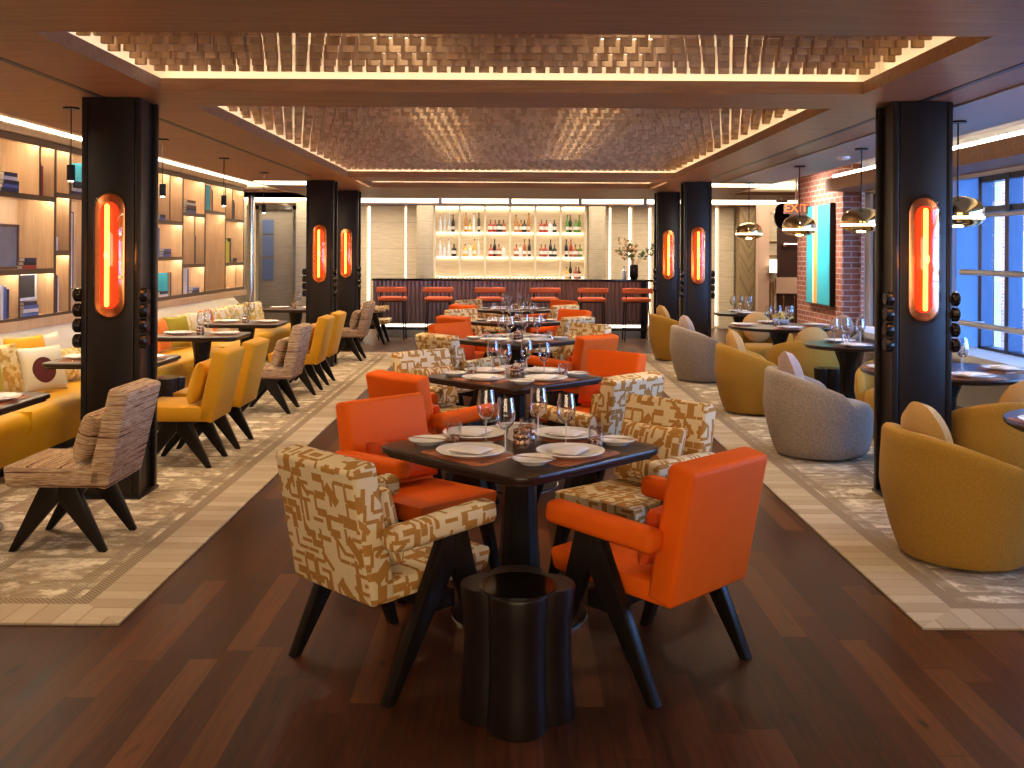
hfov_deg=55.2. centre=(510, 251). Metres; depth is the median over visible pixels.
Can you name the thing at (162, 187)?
pendant light
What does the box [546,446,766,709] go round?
armchair
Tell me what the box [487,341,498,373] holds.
wine glass
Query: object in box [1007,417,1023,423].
placemat
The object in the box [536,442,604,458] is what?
dinner plate
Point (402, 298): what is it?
bar stool
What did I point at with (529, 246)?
bottle
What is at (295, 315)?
table
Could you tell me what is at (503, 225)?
bottle
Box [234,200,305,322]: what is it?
wall
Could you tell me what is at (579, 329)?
armchair
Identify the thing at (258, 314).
bench cushion
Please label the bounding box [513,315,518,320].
glass votive
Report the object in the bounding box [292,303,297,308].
glass votive
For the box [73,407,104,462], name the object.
cushion
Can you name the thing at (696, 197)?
column
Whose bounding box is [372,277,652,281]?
countertop
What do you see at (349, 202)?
column
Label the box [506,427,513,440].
table card
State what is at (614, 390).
armchair
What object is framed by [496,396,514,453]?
wine glass
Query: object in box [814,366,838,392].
stool
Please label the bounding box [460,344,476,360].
cushion
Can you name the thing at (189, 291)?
book
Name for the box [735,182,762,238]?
dome pendant
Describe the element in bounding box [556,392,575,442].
wine glass
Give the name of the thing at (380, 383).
armchair
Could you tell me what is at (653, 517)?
cushion
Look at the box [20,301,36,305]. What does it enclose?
book
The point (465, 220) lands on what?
bottle
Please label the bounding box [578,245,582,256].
bottle
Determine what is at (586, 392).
cushion
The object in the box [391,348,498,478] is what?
armchair
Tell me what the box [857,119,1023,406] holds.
wall
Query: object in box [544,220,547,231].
bottle
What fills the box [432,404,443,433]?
cushion
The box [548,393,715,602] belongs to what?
armchair
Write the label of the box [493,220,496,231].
bottle
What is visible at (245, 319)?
glass votive
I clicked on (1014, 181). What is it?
window
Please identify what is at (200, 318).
bench cushion
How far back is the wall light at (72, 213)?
9.89 m
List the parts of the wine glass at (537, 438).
stem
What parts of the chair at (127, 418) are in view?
leg, seat, leg, leg, leg, backrest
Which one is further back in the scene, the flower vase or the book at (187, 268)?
the flower vase
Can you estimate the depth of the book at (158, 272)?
12.62 m
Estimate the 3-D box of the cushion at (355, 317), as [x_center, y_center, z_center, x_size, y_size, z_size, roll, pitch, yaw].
[-2.303,0.996,14.540,0.161,0.260,0.400,0,0,0]
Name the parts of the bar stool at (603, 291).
seat, backrest, leg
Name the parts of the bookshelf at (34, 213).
panel, shelf, shelf, panel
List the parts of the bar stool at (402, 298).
backrest, seat, leg, leg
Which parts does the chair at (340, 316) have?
leg, leg, backrest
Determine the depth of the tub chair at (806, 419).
7.53 m
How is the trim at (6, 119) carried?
attached to the wall at (0, 114)
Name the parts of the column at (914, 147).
plate, knob, knob, knob, knob, knob, knob, knob, knob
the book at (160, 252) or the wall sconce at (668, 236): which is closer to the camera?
the book at (160, 252)
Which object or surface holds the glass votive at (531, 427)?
on the dining table at (519, 539)
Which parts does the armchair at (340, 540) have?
leg, backrest, armrest, leg, leg, seat, armrest, leg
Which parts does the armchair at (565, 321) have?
leg, seat, backrest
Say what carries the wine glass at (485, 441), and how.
on the dining table at (519, 539)
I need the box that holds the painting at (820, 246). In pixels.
[806,203,835,306]
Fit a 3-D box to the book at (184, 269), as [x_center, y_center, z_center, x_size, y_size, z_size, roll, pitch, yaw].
[-4.492,0.384,13.230,0.190,0.360,0.160,0,0,0]
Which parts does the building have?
pane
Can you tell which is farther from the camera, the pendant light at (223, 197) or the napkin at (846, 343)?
the pendant light at (223, 197)
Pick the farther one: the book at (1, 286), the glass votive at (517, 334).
the glass votive at (517, 334)
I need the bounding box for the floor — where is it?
[0,328,1023,767]
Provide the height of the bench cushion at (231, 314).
0.369 m
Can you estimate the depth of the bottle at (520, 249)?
20.78 m
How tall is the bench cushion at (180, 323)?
0.369 m
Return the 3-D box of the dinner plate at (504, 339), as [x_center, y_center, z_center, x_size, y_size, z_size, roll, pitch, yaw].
[-0.158,0.854,9.547,0.296,0.024,0.296,0,0,0]
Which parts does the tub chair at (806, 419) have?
seat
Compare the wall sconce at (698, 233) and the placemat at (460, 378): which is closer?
the placemat at (460, 378)
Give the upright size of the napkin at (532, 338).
0.022 m
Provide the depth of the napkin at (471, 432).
4.56 m
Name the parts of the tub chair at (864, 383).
seat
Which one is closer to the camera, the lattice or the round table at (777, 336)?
the round table at (777, 336)
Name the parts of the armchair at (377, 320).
armrest, armrest, leg, seat, leg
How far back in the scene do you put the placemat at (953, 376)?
6.71 m
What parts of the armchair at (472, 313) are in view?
backrest, armrest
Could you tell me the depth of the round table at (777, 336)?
11.39 m
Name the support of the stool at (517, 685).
on the floor
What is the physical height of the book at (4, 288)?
0.280 m
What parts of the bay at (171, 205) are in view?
shelf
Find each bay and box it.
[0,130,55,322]
[55,143,70,315]
[70,147,81,313]
[158,168,182,300]
[183,173,205,297]
[205,179,225,294]
[225,184,243,291]
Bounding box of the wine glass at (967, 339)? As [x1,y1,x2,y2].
[957,339,968,370]
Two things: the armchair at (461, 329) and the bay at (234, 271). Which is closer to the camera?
the armchair at (461, 329)
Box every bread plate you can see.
[408,435,445,445]
[443,371,465,375]
[466,336,481,338]
[496,422,527,430]
[510,378,534,384]
[512,453,552,465]
[513,340,529,342]
[554,336,568,339]
[568,371,588,376]
[598,435,634,445]
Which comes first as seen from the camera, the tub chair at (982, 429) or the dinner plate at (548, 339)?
the tub chair at (982, 429)
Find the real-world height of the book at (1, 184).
0.033 m
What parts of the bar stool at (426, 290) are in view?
leg, leg, backrest, seat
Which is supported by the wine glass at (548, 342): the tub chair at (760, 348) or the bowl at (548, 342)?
the bowl at (548, 342)
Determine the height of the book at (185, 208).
0.033 m
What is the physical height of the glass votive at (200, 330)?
0.080 m
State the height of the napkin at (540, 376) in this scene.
0.022 m
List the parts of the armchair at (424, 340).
backrest, armrest, leg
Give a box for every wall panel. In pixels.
[416,203,433,277]
[589,204,605,278]
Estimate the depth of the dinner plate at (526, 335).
9.89 m
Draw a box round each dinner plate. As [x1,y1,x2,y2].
[0,392,21,401]
[63,354,80,359]
[163,331,193,334]
[210,331,239,334]
[214,319,238,322]
[254,319,279,322]
[270,306,289,308]
[436,442,504,458]
[443,426,504,439]
[461,373,504,380]
[464,367,504,373]
[480,337,509,341]
[481,334,509,336]
[486,319,509,322]
[521,320,544,322]
[523,334,551,337]
[524,337,552,341]
[524,367,564,373]
[525,374,567,381]
[535,426,596,440]
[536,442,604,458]
[730,323,754,325]
[776,325,802,328]
[803,323,828,325]
[824,338,855,342]
[839,342,872,346]
[952,371,996,378]
[982,365,1023,371]
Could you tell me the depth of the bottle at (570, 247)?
20.81 m
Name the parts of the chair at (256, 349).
leg, leg, seat, leg, leg, backrest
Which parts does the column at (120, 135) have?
knob, knob, knob, knob, plate, knob, knob, knob, knob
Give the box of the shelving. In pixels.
[433,205,586,278]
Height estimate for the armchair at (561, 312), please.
0.862 m
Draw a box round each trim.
[0,57,310,175]
[0,113,289,191]
[0,116,247,182]
[0,121,246,184]
[0,122,246,333]
[223,163,864,191]
[244,198,797,204]
[247,195,254,301]
[254,181,305,184]
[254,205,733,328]
[368,207,716,325]
[712,62,1023,177]
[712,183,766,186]
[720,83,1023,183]
[734,119,1022,193]
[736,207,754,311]
[825,134,1023,191]
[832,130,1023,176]
[860,326,1023,366]
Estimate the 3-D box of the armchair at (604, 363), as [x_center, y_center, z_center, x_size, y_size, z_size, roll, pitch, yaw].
[0.614,1.192,7.386,0.692,0.862,0.692,0,0,45]
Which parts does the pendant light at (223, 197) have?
lamp shade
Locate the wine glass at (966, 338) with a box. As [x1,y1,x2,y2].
[957,338,967,369]
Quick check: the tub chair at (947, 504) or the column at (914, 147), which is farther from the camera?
the column at (914, 147)
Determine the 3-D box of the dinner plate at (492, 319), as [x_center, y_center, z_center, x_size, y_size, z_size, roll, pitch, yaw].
[-0.158,0.854,12.097,0.296,0.024,0.296,0,0,0]
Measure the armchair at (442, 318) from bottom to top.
0.862 m
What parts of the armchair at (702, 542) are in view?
leg, armrest, seat, leg, leg, armrest, backrest, leg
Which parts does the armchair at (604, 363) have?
leg, leg, armrest, seat, backrest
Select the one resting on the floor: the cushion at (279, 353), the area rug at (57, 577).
the area rug at (57, 577)
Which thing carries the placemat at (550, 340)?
on the dining table at (516, 350)
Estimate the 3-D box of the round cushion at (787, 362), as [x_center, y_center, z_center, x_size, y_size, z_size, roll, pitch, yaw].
[2.251,0.988,7.868,0.205,0.384,0.400,0,0,7]
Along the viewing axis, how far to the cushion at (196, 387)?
7.26 m
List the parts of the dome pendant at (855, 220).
lamp shade, lamp shade, rod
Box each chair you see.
[3,378,160,551]
[157,345,244,467]
[173,337,269,448]
[241,322,312,413]
[268,315,334,394]
[289,310,346,384]
[337,300,374,360]
[648,314,678,359]
[670,325,718,381]
[714,342,776,414]
[728,322,793,357]
[763,366,872,459]
[765,341,838,378]
[826,325,863,370]
[854,359,958,436]
[879,422,1023,570]
[951,402,1023,468]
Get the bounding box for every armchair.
[276,444,495,707]
[335,392,498,603]
[360,304,391,344]
[366,369,499,503]
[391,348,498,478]
[415,332,506,422]
[428,322,507,405]
[436,315,504,358]
[444,308,508,364]
[449,304,506,362]
[455,299,507,354]
[523,299,577,331]
[523,304,579,361]
[524,316,594,366]
[527,309,591,333]
[527,333,618,422]
[530,322,610,405]
[530,371,663,503]
[539,349,646,479]
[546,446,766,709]
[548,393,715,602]
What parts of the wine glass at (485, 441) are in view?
stem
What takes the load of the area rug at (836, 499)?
on the floor
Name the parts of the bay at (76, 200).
panel, panel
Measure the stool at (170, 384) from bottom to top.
0.463 m
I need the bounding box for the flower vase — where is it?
[614,237,653,278]
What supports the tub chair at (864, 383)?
on the area rug at (836, 499)
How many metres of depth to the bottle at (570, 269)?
20.80 m
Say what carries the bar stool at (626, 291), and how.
on the floor
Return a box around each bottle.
[438,239,441,255]
[439,214,441,231]
[442,244,446,255]
[443,213,445,231]
[447,239,450,255]
[448,212,450,231]
[451,214,454,231]
[451,244,456,255]
[463,244,467,255]
[464,213,466,231]
[467,220,471,231]
[468,244,472,255]
[472,213,474,231]
[473,239,475,255]
[477,213,479,231]
[477,239,479,255]
[488,220,492,231]
[488,244,493,255]
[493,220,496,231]
[493,239,495,255]
[496,220,501,231]
[496,244,501,255]
[501,220,505,231]
[501,244,505,255]
[514,215,517,231]
[514,244,518,255]
[518,220,521,231]
[519,244,522,255]
[522,220,526,231]
[523,239,525,256]
[527,213,529,231]
[527,239,530,256]
[539,220,543,231]
[539,244,543,256]
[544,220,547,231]
[544,244,547,256]
[548,220,552,231]
[549,239,551,256]
[552,245,556,256]
[553,220,556,231]
[564,267,568,277]
[565,239,567,256]
[566,215,568,231]
[569,215,571,231]
[569,239,572,256]
[569,262,571,277]
[573,220,578,231]
[573,245,577,256]
[573,267,577,277]
[578,215,580,231]
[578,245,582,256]
[621,266,626,278]
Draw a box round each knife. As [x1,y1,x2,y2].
[407,436,447,439]
[509,455,555,459]
[599,437,637,439]
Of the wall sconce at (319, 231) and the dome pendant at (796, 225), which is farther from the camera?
the wall sconce at (319, 231)
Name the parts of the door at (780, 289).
handle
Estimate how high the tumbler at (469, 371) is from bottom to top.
0.090 m
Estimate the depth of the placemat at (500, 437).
4.53 m
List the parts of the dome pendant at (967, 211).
rod, lamp shade, lamp shade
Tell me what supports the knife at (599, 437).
on the bread plate at (608, 441)
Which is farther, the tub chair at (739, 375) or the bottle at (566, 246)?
the bottle at (566, 246)
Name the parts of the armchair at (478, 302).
backrest, armrest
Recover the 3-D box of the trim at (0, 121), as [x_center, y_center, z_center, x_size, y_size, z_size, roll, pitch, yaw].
[-4.619,-1.112,9.050,0.550,0.015,14.100,0,0,0]
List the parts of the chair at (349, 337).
leg, seat, leg, leg, backrest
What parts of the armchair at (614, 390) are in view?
leg, leg, armrest, leg, backrest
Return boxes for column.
[72,97,158,499]
[302,180,337,366]
[337,191,360,350]
[653,192,679,320]
[680,182,714,337]
[872,101,960,497]
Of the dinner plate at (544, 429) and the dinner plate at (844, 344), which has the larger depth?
the dinner plate at (844, 344)
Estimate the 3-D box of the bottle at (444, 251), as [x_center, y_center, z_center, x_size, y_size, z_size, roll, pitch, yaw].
[-1.416,-0.042,20.830,0.112,0.258,0.109,0,0,0]
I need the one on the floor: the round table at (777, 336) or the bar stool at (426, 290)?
the bar stool at (426, 290)
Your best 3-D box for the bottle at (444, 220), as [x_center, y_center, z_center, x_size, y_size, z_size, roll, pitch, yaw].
[-1.412,-0.635,20.830,0.062,0.408,0.060,0,0,0]
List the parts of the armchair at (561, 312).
armrest, backrest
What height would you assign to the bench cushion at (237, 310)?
0.369 m
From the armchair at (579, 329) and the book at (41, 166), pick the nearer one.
the book at (41, 166)
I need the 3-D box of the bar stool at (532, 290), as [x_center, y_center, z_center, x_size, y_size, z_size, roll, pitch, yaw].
[0.619,1.136,17.988,0.560,0.976,0.427,0,0,0]
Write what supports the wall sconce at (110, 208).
attached to the column at (120, 135)
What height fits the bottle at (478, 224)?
0.408 m
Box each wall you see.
[0,114,219,176]
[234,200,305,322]
[362,205,755,327]
[797,163,864,358]
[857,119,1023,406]
[993,182,1000,346]
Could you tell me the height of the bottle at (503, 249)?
0.258 m
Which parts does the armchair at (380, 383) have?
backrest, armrest, leg, armrest, leg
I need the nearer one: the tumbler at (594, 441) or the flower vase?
the tumbler at (594, 441)
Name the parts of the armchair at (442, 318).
backrest, seat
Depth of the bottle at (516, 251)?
20.73 m
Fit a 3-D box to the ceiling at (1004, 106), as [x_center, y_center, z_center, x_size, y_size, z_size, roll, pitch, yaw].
[3.325,-0.966,4.975,0.740,0.011,17.750,0,0,0]
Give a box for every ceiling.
[0,0,1023,207]
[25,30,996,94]
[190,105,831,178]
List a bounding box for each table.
[0,392,49,530]
[42,354,180,368]
[158,332,250,367]
[203,320,287,345]
[262,307,305,333]
[382,422,657,630]
[427,367,602,493]
[459,338,574,418]
[471,320,560,364]
[478,307,550,360]
[713,311,769,322]
[727,322,831,344]
[804,340,873,398]
[860,363,1023,410]
[1003,408,1023,431]
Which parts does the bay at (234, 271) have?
shelf, shelf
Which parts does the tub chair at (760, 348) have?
seat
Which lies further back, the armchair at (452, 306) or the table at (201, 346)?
the armchair at (452, 306)
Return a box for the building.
[1001,181,1023,351]
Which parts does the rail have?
rail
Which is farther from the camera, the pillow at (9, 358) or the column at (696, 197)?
the column at (696, 197)
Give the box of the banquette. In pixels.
[0,297,290,477]
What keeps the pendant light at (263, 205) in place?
hanging from the ceiling at (24, 94)
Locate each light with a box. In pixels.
[63,106,79,181]
[71,212,73,288]
[159,138,168,196]
[219,158,228,205]
[260,172,268,212]
[380,324,640,327]
[769,213,776,319]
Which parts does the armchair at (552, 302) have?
armrest, backrest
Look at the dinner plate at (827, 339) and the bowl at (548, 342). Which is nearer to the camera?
the bowl at (548, 342)
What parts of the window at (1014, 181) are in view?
window rail, window rail, window rail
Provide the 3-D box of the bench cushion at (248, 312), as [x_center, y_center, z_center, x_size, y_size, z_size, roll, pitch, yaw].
[-4.011,0.950,14.720,0.172,0.369,0.400,0,0,0]
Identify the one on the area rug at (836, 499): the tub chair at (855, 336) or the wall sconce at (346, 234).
the tub chair at (855, 336)
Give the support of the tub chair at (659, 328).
on the area rug at (836, 499)
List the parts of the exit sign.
panel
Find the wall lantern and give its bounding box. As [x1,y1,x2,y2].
[767,260,777,273]
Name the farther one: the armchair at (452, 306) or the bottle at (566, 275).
the bottle at (566, 275)
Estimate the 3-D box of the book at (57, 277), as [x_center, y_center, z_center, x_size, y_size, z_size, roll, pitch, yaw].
[-4.492,0.414,9.518,0.190,0.340,0.030,0,0,0]
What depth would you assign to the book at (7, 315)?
8.56 m
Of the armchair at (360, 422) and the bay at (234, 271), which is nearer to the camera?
the armchair at (360, 422)
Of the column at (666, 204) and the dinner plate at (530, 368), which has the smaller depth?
the dinner plate at (530, 368)
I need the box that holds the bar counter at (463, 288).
[372,277,652,338]
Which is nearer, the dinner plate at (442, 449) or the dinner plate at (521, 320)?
the dinner plate at (442, 449)
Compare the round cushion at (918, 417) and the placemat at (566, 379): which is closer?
the round cushion at (918, 417)
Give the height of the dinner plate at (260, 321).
0.024 m
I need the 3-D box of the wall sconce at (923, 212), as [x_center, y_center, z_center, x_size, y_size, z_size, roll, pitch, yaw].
[2.660,0.049,6.313,0.210,0.840,0.178,0,0,0]
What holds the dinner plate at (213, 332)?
on the placemat
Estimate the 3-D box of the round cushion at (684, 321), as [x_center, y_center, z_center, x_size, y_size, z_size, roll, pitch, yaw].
[2.230,0.987,12.400,0.205,0.384,0.400,0,0,-2]
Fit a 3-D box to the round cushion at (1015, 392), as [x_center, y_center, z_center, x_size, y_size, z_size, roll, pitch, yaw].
[3.295,0.993,6.245,0.400,0.384,0.205,0,0,2]
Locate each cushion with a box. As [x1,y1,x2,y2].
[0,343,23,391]
[0,366,4,391]
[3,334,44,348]
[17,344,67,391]
[43,331,61,348]
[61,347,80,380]
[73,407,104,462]
[158,318,170,352]
[163,315,191,347]
[176,313,194,331]
[187,358,211,403]
[188,311,212,331]
[199,309,216,330]
[210,307,232,330]
[219,306,234,330]
[228,304,247,329]
[237,302,250,319]
[245,301,264,319]
[272,337,289,365]
[307,323,315,350]
[349,310,360,328]
[366,433,437,480]
[379,485,403,562]
[412,365,458,403]
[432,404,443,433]
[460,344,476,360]
[460,347,465,361]
[471,318,481,335]
[478,307,485,318]
[553,325,559,335]
[563,334,576,360]
[578,382,600,403]
[590,393,599,429]
[614,419,686,479]
[637,505,662,564]
[656,305,669,317]
[679,315,694,330]
[726,330,745,351]
[742,312,769,341]
[778,351,804,378]
[793,327,828,340]
[828,315,853,338]
[901,401,953,443]
[998,380,1023,402]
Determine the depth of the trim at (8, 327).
9.56 m
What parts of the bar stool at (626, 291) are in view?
leg, leg, seat, backrest, leg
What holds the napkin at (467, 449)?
on the dinner plate at (442, 449)
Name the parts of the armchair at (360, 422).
armrest, backrest, leg, seat, leg, leg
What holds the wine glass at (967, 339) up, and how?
on the round table at (1013, 378)
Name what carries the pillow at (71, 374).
on the banquette
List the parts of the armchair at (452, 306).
backrest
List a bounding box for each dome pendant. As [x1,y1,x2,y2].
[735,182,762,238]
[782,166,816,235]
[840,148,874,232]
[952,120,985,227]
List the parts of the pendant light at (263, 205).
lamp shade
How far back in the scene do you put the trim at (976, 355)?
9.41 m
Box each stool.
[157,375,185,430]
[376,287,406,340]
[423,287,452,332]
[459,564,575,741]
[475,287,504,305]
[530,288,560,306]
[577,288,607,323]
[622,288,652,341]
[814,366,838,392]
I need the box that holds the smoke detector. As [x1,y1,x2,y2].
[835,156,850,160]
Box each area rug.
[0,352,394,625]
[645,354,1023,630]
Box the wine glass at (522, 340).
[521,340,532,373]
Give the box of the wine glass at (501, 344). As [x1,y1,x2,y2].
[499,344,511,379]
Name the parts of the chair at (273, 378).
leg, leg, seat, leg, leg, backrest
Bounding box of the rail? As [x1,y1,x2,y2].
[361,197,653,206]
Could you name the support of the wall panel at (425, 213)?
on the floor
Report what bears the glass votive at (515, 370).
on the dining table at (518, 392)
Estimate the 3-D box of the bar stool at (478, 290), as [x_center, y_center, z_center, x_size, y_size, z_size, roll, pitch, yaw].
[-0.383,1.131,17.988,0.560,0.976,0.427,0,0,0]
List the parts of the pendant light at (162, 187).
lamp shade, rod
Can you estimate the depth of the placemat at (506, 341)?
9.49 m
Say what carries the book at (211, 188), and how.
on the bay at (215, 220)
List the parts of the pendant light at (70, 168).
lamp shade, rod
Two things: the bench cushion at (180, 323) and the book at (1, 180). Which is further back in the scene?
the bench cushion at (180, 323)
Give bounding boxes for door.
[246,205,295,322]
[755,205,797,322]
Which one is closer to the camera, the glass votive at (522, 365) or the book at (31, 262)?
the glass votive at (522, 365)
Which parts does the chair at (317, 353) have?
seat, leg, leg, backrest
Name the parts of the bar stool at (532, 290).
seat, backrest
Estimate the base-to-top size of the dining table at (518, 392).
0.750 m
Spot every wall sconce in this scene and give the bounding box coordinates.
[92,193,124,316]
[313,225,326,281]
[340,229,351,277]
[663,230,673,279]
[691,227,704,283]
[908,194,938,321]
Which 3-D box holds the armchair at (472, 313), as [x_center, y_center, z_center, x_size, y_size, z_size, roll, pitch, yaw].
[-0.467,1.187,12.836,0.692,0.862,0.692,0,0,-45]
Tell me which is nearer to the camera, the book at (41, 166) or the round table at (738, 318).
the book at (41, 166)
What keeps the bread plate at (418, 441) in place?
on the dining table at (519, 539)
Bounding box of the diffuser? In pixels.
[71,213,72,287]
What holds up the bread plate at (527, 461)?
on the dining table at (519, 539)
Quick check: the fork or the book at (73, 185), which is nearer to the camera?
the fork
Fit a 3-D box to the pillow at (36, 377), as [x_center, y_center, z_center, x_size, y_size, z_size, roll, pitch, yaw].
[-3.834,0.954,8.006,0.194,0.361,0.420,0,0,28]
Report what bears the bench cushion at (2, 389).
on the banquette
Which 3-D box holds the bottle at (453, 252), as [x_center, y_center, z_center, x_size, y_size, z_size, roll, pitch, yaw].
[-1.212,-0.041,20.830,0.112,0.258,0.109,0,0,0]
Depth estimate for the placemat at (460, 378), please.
6.56 m
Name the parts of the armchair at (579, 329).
leg, armrest, backrest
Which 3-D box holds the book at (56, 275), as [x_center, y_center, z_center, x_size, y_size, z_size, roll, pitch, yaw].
[-4.492,0.404,9.480,0.190,0.360,0.040,0,0,0]
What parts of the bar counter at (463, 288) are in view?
foot rail, post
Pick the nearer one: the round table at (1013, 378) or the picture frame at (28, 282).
the round table at (1013, 378)
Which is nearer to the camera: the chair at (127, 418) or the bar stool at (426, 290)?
the chair at (127, 418)
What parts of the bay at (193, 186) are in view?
shelf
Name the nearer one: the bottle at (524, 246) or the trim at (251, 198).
the trim at (251, 198)
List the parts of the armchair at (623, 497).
leg, leg, seat, backrest, armrest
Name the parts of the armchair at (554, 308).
backrest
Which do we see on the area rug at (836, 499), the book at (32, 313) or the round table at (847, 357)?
the round table at (847, 357)
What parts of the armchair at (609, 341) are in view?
leg, armrest, leg, backrest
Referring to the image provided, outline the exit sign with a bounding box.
[784,178,807,213]
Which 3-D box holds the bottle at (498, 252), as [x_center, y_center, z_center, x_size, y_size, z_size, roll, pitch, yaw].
[-0.256,-0.036,20.770,0.112,0.258,0.109,0,0,0]
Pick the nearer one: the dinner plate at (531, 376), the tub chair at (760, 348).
the dinner plate at (531, 376)
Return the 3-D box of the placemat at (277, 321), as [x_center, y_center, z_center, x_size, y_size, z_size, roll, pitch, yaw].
[-2.914,0.841,11.700,0.270,0.003,0.398,0,0,0]
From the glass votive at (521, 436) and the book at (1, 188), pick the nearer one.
the glass votive at (521, 436)
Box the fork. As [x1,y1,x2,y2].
[479,457,511,463]
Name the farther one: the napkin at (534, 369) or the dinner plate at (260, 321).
the dinner plate at (260, 321)
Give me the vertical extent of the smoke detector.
0.037 m
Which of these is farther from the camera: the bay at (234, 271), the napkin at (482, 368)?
the bay at (234, 271)
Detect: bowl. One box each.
[477,389,495,418]
[487,341,498,359]
[496,396,514,428]
[499,344,511,363]
[521,340,532,358]
[529,387,546,415]
[538,342,549,361]
[556,392,575,422]
[772,311,793,323]
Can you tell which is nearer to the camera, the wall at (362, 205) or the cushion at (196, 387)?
the cushion at (196, 387)
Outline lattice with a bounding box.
[360,181,663,188]
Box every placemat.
[0,395,30,405]
[159,333,194,335]
[254,321,280,323]
[421,449,512,465]
[439,433,506,442]
[452,377,509,384]
[473,340,509,342]
[528,340,558,343]
[531,378,577,384]
[534,434,599,443]
[537,450,619,466]
[773,328,803,329]
[862,366,873,370]
[952,375,1008,379]
[978,367,1023,373]
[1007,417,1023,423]
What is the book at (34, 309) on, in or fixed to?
on the book at (32, 313)
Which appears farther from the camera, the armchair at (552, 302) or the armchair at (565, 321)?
the armchair at (552, 302)
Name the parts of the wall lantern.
glow panel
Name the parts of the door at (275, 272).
pane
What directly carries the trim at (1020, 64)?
attached to the ceiling at (24, 94)
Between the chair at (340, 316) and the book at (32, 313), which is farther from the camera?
the chair at (340, 316)
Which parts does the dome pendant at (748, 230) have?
lamp shade, lamp shade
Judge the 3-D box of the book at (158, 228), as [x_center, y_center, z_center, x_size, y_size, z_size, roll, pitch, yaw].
[-4.489,-0.121,12.223,0.190,0.360,0.060,0,0,0]
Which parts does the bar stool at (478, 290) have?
seat, backrest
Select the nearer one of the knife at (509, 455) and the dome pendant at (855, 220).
the knife at (509, 455)
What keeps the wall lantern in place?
attached to the door at (780, 289)
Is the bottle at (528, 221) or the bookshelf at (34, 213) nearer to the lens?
the bookshelf at (34, 213)
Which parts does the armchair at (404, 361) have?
backrest, armrest, leg, seat, leg, leg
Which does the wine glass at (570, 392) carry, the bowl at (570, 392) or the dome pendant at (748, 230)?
the bowl at (570, 392)
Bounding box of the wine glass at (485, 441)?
[477,389,495,442]
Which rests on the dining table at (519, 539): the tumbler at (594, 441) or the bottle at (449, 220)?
the tumbler at (594, 441)
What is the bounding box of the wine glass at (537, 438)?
[529,387,546,440]
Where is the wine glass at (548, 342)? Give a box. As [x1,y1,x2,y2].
[538,342,549,373]
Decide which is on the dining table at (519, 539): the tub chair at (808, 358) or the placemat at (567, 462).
the placemat at (567, 462)
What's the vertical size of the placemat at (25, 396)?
0.003 m
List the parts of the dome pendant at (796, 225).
lamp shade, rod, lamp shade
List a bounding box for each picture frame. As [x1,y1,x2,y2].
[0,224,18,269]
[20,274,36,300]
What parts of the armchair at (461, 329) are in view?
backrest, leg, armrest, leg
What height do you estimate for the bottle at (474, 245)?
0.368 m
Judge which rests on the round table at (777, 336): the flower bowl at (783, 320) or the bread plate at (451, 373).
the flower bowl at (783, 320)
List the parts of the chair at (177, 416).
leg, leg, seat, leg, leg, backrest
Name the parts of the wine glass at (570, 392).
stem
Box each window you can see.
[873,194,874,326]
[956,178,978,347]
[958,170,1023,357]
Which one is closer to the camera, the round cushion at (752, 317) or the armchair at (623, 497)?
the armchair at (623, 497)
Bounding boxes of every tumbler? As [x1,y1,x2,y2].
[446,421,461,442]
[467,362,476,373]
[558,364,567,375]
[588,426,603,446]
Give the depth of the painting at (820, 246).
13.96 m
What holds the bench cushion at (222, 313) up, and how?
on the banquette
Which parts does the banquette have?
backrest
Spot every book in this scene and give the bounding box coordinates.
[0,171,16,176]
[0,175,16,180]
[0,179,18,184]
[0,183,18,188]
[0,187,18,192]
[0,285,3,319]
[3,287,6,318]
[6,289,8,318]
[17,265,36,268]
[19,258,36,261]
[19,261,36,264]
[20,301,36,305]
[20,304,38,308]
[20,308,38,312]
[20,312,38,316]
[41,166,42,195]
[56,275,56,311]
[57,277,58,311]
[71,184,81,188]
[71,187,81,191]
[71,191,81,195]
[72,163,81,181]
[72,181,81,184]
[158,228,159,256]
[158,272,169,295]
[158,273,168,295]
[158,291,167,294]
[159,251,170,253]
[159,254,170,256]
[183,268,186,293]
[184,202,195,205]
[184,207,195,210]
[187,268,188,293]
[188,287,199,289]
[188,290,199,292]
[206,185,210,209]
[210,188,211,210]
[226,238,230,262]
[227,241,228,262]
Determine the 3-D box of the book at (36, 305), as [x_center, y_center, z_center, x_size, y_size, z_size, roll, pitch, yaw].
[-4.473,0.500,8.940,0.200,0.033,0.260,0,0,0]
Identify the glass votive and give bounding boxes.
[196,327,203,334]
[242,316,248,322]
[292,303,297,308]
[510,365,520,377]
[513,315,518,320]
[513,331,520,339]
[513,363,524,375]
[513,428,529,448]
[518,424,534,443]
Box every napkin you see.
[447,445,493,454]
[456,428,492,436]
[469,374,497,378]
[474,367,495,370]
[485,337,503,339]
[529,338,546,339]
[531,368,557,371]
[534,375,558,378]
[544,428,585,436]
[550,445,589,455]
[829,338,849,340]
[846,343,866,344]
[958,372,987,375]
[989,365,1018,368]
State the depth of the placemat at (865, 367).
7.31 m
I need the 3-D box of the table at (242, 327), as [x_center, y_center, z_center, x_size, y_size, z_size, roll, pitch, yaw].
[-3.156,1.216,11.700,0.860,0.750,0.720,0,0,0]

